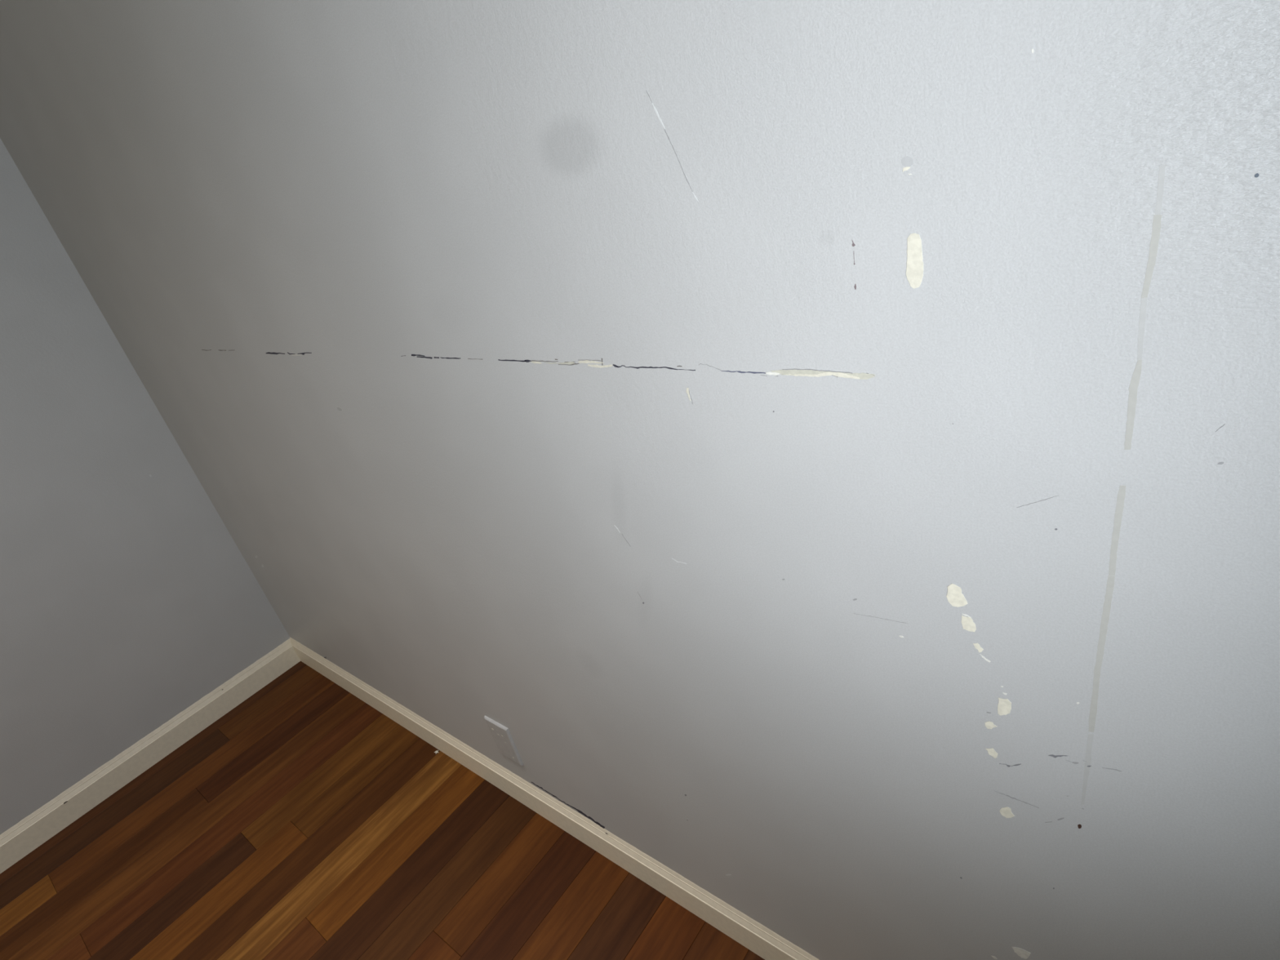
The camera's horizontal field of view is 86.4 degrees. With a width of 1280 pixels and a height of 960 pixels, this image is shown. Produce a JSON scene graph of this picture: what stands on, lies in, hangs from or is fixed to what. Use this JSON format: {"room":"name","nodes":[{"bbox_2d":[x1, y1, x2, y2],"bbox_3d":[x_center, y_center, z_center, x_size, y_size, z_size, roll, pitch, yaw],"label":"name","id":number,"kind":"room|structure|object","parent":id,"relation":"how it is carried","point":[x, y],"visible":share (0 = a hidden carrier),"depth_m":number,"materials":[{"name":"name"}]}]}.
{"room":"empty room","nodes":[
{"label":"empty room","id":0,"kind":"room"},
{"bbox_2d":[0,137,289,834],"bbox_3d":[-2.254,0.190,0.932,0.120,2.470,2.700,10,35,38],"label":"wall","id":1,"kind":"structure","parent":0,"point":[126,597],"depth_m":1.81,"materials":[{"name":"grey paint"}]},
{"bbox_2d":[0,638,300,873],"bbox_3d":[-1.958,1.213,1.421,0.010,0.090,2.700,10,35,38],"label":"baseboard","id":2,"kind":"structure","parent":1,"relation":"attached to","point":[36,828],"depth_m":1.97,"materials":[{"name":"grey wood"}]},
{"bbox_2d":[0,661,764,959],"bbox_3d":[-0.930,1.438,0.631,2.640,0.018,2.700,10,35,38],"label":"floor","id":3,"kind":"structure","parent":0,"point":[304,822],"depth_m":1.58,"materials":[{"name":"brown wood"}]},
{"bbox_2d":[0,0,1279,959],"bbox_3d":[-0.344,-0.300,0.983,2.880,2.470,0.120,10,35,38],"label":"wall","id":4,"kind":"structure","parent":0,"point":[833,446],"depth_m":0.67,"materials":[{"name":"grey paint"}]},
{"bbox_2d":[484,715,523,765],"bbox_3d":[-0.300,0.573,1.497,0.078,0.116,0.006,10,35,38],"label":"wall plate","id":5,"kind":"object","parent":4,"relation":"attached to","point":[501,735],"visible":1,"depth_m":1.49,"materials":[{"name":"white plastic"}]},
{"bbox_2d":[289,636,819,959],"bbox_3d":[-0.137,0.743,1.469,2.640,0.096,0.010,10,35,38],"label":"baseboard","id":6,"kind":"structure","parent":4,"relation":"attached to","point":[747,931],"depth_m":1.45,"materials":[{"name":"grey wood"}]}
]}

